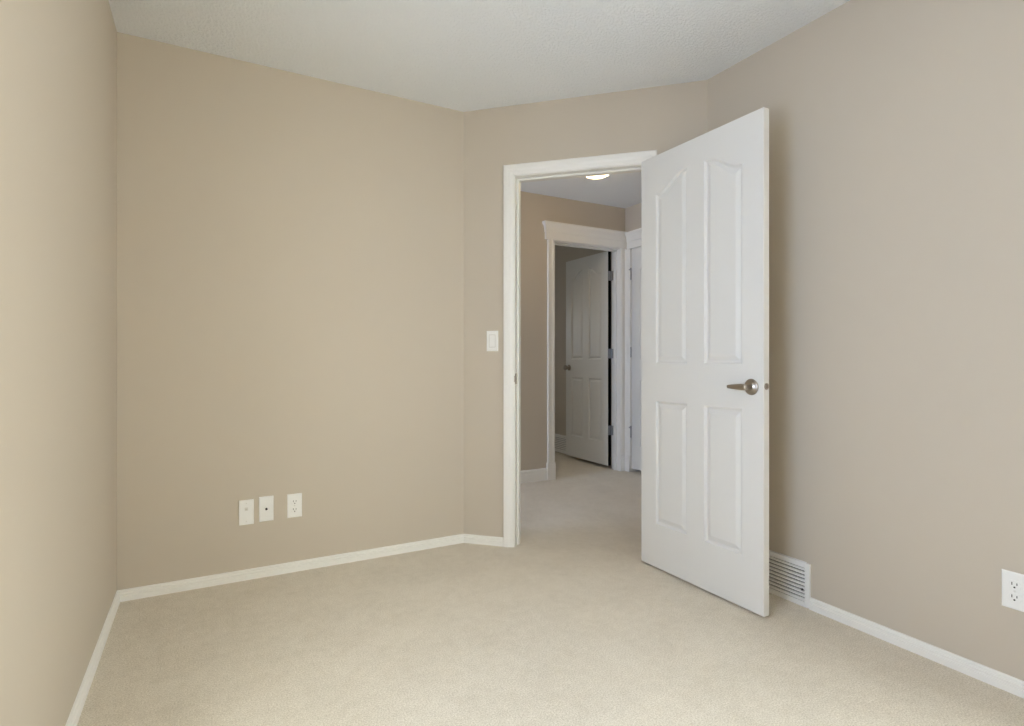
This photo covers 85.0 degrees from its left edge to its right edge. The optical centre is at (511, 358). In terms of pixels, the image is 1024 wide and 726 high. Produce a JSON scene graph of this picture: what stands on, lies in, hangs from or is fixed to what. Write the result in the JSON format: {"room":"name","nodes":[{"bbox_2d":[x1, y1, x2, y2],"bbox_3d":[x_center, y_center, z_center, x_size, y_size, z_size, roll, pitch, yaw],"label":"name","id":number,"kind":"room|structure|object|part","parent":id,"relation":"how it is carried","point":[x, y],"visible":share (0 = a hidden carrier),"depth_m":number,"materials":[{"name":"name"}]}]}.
{"room":"empty bedroom","nodes":[
{"label":"empty bedroom","id":0,"kind":"room"},
{"bbox_2d":[0,0,116,725],"bbox_3d":[-0.681,-0.180,0.432,0.115,2.440,4.643,0,0,-29],"label":"wall","id":1,"kind":"structure","parent":0,"point":[58,58],"depth_m":1.41,"materials":[{"name":"beige paint"}]},
{"bbox_2d":[65,590,119,725],"bbox_3d":[-0.625,1.016,0.463,0.013,0.048,4.413,0,0,-29],"label":"baseboard","id":2,"kind":"structure","parent":1,"relation":"attached to","point":[79,702],"depth_m":1.83,"materials":[{"name":"white paint"}]},
{"bbox_2d":[117,32,463,589],"bbox_3d":[-1.040,-0.180,2.817,1.780,2.440,0.115,0,0,-29],"label":"wall","id":3,"kind":"structure","parent":0,"point":[290,245],"depth_m":2.70,"materials":[{"name":"beige paint"}]},
{"bbox_2d":[239,499,253,525],"bbox_3d":[-1.251,0.723,2.632,0.064,0.117,0.007,0,0,-29],"label":"phone jack plate","id":4,"kind":"object","parent":3,"relation":"attached to","point":[246,507],"visible":1,"depth_m":2.63,"materials":[{"name":"white plastic"}]},
{"bbox_2d":[259,495,273,521],"bbox_3d":[-1.173,0.718,2.671,0.064,0.119,0.013,0,0,-29],"label":"cable jack plate","id":5,"kind":"object","parent":3,"relation":"attached to","point":[266,503],"visible":1,"depth_m":2.67,"materials":[{"name":"white plastic"}]},
{"bbox_2d":[118,534,463,601],"bbox_3d":[-0.980,1.016,2.777,1.618,0.048,0.013,0,0,-29],"label":"baseboard","id":6,"kind":"structure","parent":3,"relation":"attached to","point":[295,566],"depth_m":2.70,"materials":[{"name":"white paint"}]},
{"bbox_2d":[287,493,301,517],"bbox_3d":[-1.063,0.718,2.735,0.068,0.115,0.008,0,0,-29],"label":"power outlet","id":7,"kind":"object","parent":3,"relation":"attached to","point":[294,501],"visible":1,"depth_m":2.73,"materials":[{"name":"white plastic"}]},
{"bbox_2d":[291,507,297,512],"bbox_3d":[-1.062,0.738,2.732,0.034,0.027,0.003,0,0,-29],"label":"receptacle","id":8,"kind":"object","parent":7,"relation":"attached to","point":[293,509],"depth_m":2.73,"materials":[{"name":"white plastic"}]},
{"bbox_2d":[291,499,297,504],"bbox_3d":[-1.062,0.699,2.732,0.034,0.027,0.003,0,0,-29],"label":"receptacle","id":9,"kind":"object","parent":7,"relation":"attached to","point":[293,501],"depth_m":2.73,"materials":[{"name":"white plastic"}]},
{"bbox_2d":[108,0,849,207],"bbox_3d":[0.395,-1.450,3.125,4.592,0.100,8.330,0,0,-29],"label":"ceiling","id":10,"kind":"structure","parent":0,"point":[459,55],"depth_m":2.46,"materials":[{"name":"white paint"}]},
{"bbox_2d":[587,175,607,178],"bbox_3d":[0.595,-1.338,3.936,0.304,0.125,0.304,0,0,-29],"label":"ceiling light","id":11,"kind":"object","parent":10,"relation":"attached to","point":[601,176],"visible":0.16,"depth_m":3.94,"materials":[{"name":"white glass"}]},
{"bbox_2d":[77,452,1023,725],"bbox_3d":[0.395,1.100,3.125,4.592,0.120,8.330,0,0,-29],"label":"floor","id":12,"kind":"structure","parent":0,"point":[566,625],"depth_m":1.99,"materials":[{"name":"beige carpet"}]},
{"bbox_2d":[521,191,624,470],"bbox_3d":[-0.558,-0.180,4.390,3.845,2.440,0.115,0,0,-29],"label":"wall","id":13,"kind":"structure","parent":0,"point":[535,208],"depth_m":4.75,"materials":[{"name":"beige paint"}]},
{"bbox_2d":[521,468,546,483],"bbox_3d":[-0.958,0.987,4.097,2.862,0.105,0.014,0,0,-29],"label":"baseboard","id":14,"kind":"structure","parent":13,"relation":"attached to","point":[533,475],"depth_m":4.72,"materials":[{"name":"white paint"}]},
{"bbox_2d":[542,220,640,479],"bbox_3d":[0.898,-0.066,4.670,1.024,2.212,1.025,0,0,-29],"label":"door frame","id":15,"kind":"structure","parent":13,"relation":"attached to","point":[556,233],"depth_m":5.14,"materials":[{"name":"white paint"}]},
{"bbox_3d":[0.338,-0.066,4.805,0.073,1.912,0.019,0,0,-29],"label":"casing","id":16,"kind":"part","parent":15,"relation":"part of","materials":[{"name":"white paint"}]},
{"bbox_3d":[1.030,-0.066,5.185,0.065,1.912,0.019,0,0,-29],"label":"casing","id":17,"kind":"part","parent":15,"relation":"part of","materials":[{"name":"white paint"}]},
{"bbox_3d":[1.071,-0.060,5.160,0.019,1.900,0.056,0,0,-29],"label":"casing","id":18,"kind":"part","parent":15,"relation":"part of","materials":[{"name":"white paint"}]},
{"bbox_2d":[464,80,706,536],"bbox_3d":[0.369,-0.180,3.045,1.401,2.440,0.115,0,0,16],"label":"wall","id":19,"kind":"structure","parent":0,"point":[661,119],"depth_m":3.12,"materials":[{"name":"beige paint"}]},
{"bbox_2d":[464,534,502,546],"bbox_3d":[-0.161,1.016,3.132,0.240,0.048,0.013,0,0,16],"label":"baseboard","id":20,"kind":"structure","parent":19,"relation":"attached to","point":[468,538],"depth_m":3.13,"materials":[{"name":"white paint"}]},
{"bbox_2d":[487,331,497,350],"bbox_3d":[-0.110,-0.099,3.120,0.068,0.114,0.008,0,0,16],"label":"light switch","id":21,"kind":"object","parent":19,"relation":"attached to","point":[492,336],"visible":1,"depth_m":3.12,"materials":[{"name":"white plastic"}]},
{"bbox_2d":[503,150,656,546],"bbox_3d":[0.368,-0.015,3.045,0.824,2.110,0.148,0,0,16],"label":"door frame","id":22,"kind":"structure","parent":19,"relation":"attached to","point":[514,175],"depth_m":3.08,"materials":[{"name":"white paint"}]},
{"bbox_3d":[-0.018,-0.015,3.089,0.059,2.111,0.017,0,0,16],"label":"casing","id":23,"kind":"part","parent":22,"relation":"part of","materials":[{"name":"white paint"}]},
{"bbox_3d":[0.350,-1.040,2.982,0.824,0.060,0.017,0,0,16],"label":"head casing","id":24,"kind":"part","parent":22,"relation":"part of","materials":[{"name":"white paint"}]},
{"bbox_2d":[641,107,768,616],"bbox_3d":[0.849,0.013,2.550,0.139,2.036,0.732,0,0,-29],"label":"door","id":25,"kind":"structure","parent":19,"relation":"in","point":[705,198],"depth_m":2.48,"materials":[{"name":"white paint"}]},
{"bbox_3d":[0.919,0.115,2.295,0.016,0.026,0.101,0,0,-27],"label":"lever","id":26,"kind":"part","parent":25,"relation":"part of","materials":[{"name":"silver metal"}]},
{"bbox_2d":[555,203,640,466],"bbox_3d":[1.326,-0.180,4.834,0.115,2.440,6.000,0,0,-29],"label":"wall","id":27,"kind":"structure","parent":0,"point":[563,254],"depth_m":6.12,"materials":[{"name":"beige paint"}]},
{"bbox_2d":[555,433,565,453],"bbox_3d":[0.539,0.932,6.136,0.012,0.199,0.360,0,0,-29],"label":"air vent","id":28,"kind":"object","parent":27,"relation":"in","point":[560,440],"visible":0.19,"depth_m":6.14,"materials":[{"name":"white metal"}]},
{"bbox_2d":[563,251,612,465],"bbox_3d":[0.761,-0.004,5.565,0.165,2.028,0.745,0,0,-29],"label":"door","id":29,"kind":"structure","parent":27,"relation":"in","point":[589,352],"depth_m":5.53,"materials":[{"name":"white paint"}]},
{"bbox_2d":[629,247,640,469],"bbox_3d":[1.253,0.000,4.838,0.087,2.012,0.770,0,0,-29],"label":"door","id":30,"kind":"structure","parent":27,"relation":"in","point":[636,253],"depth_m":5.08,"materials":[{"name":"white paint"}]},
{"bbox_2d":[707,0,1023,680],"bbox_3d":[1.885,-0.180,1.275,0.115,2.440,3.652,0,0,-29],"label":"wall","id":31,"kind":"structure","parent":0,"point":[896,127],"depth_m":2.02,"materials":[{"name":"beige paint"}]},
{"bbox_2d":[769,550,810,607],"bbox_3d":[1.151,0.946,2.477,0.016,0.187,0.355,0,0,-29],"label":"air vent","id":32,"kind":"object","parent":31,"relation":"in","point":[789,577],"visible":0.64,"depth_m":2.40,"materials":[{"name":"white metal"}]},
{"bbox_2d":[809,597,1023,697],"bbox_3d":[1.945,1.016,1.033,0.013,0.048,2.940,0,0,-29],"label":"baseboard","id":33,"kind":"structure","parent":31,"relation":"attached to","point":[998,679],"depth_m":1.95,"materials":[{"name":"white paint"}]},
{"bbox_2d":[1002,569,1023,611],"bbox_3d":[1.562,0.722,1.736,0.008,0.115,0.068,0,0,-29],"label":"power outlet","id":34,"kind":"object","parent":31,"relation":"attached to","point":[1012,582],"visible":1,"depth_m":1.74,"materials":[{"name":"white plastic"}]},
{"bbox_2d":[1008,592,1021,602],"bbox_3d":[1.560,0.741,1.735,0.003,0.027,0.034,0,0,-29],"label":"receptacle","id":35,"kind":"object","parent":34,"relation":"attached to","point":[1013,597],"depth_m":1.73,"materials":[{"name":"white plastic"}]},
{"bbox_2d":[1008,580,1021,590],"bbox_3d":[1.560,0.702,1.735,0.003,0.027,0.034,0,0,-29],"label":"receptacle","id":36,"kind":"object","parent":34,"relation":"attached to","point":[1013,585],"depth_m":1.73,"materials":[{"name":"white plastic"}]}
]}

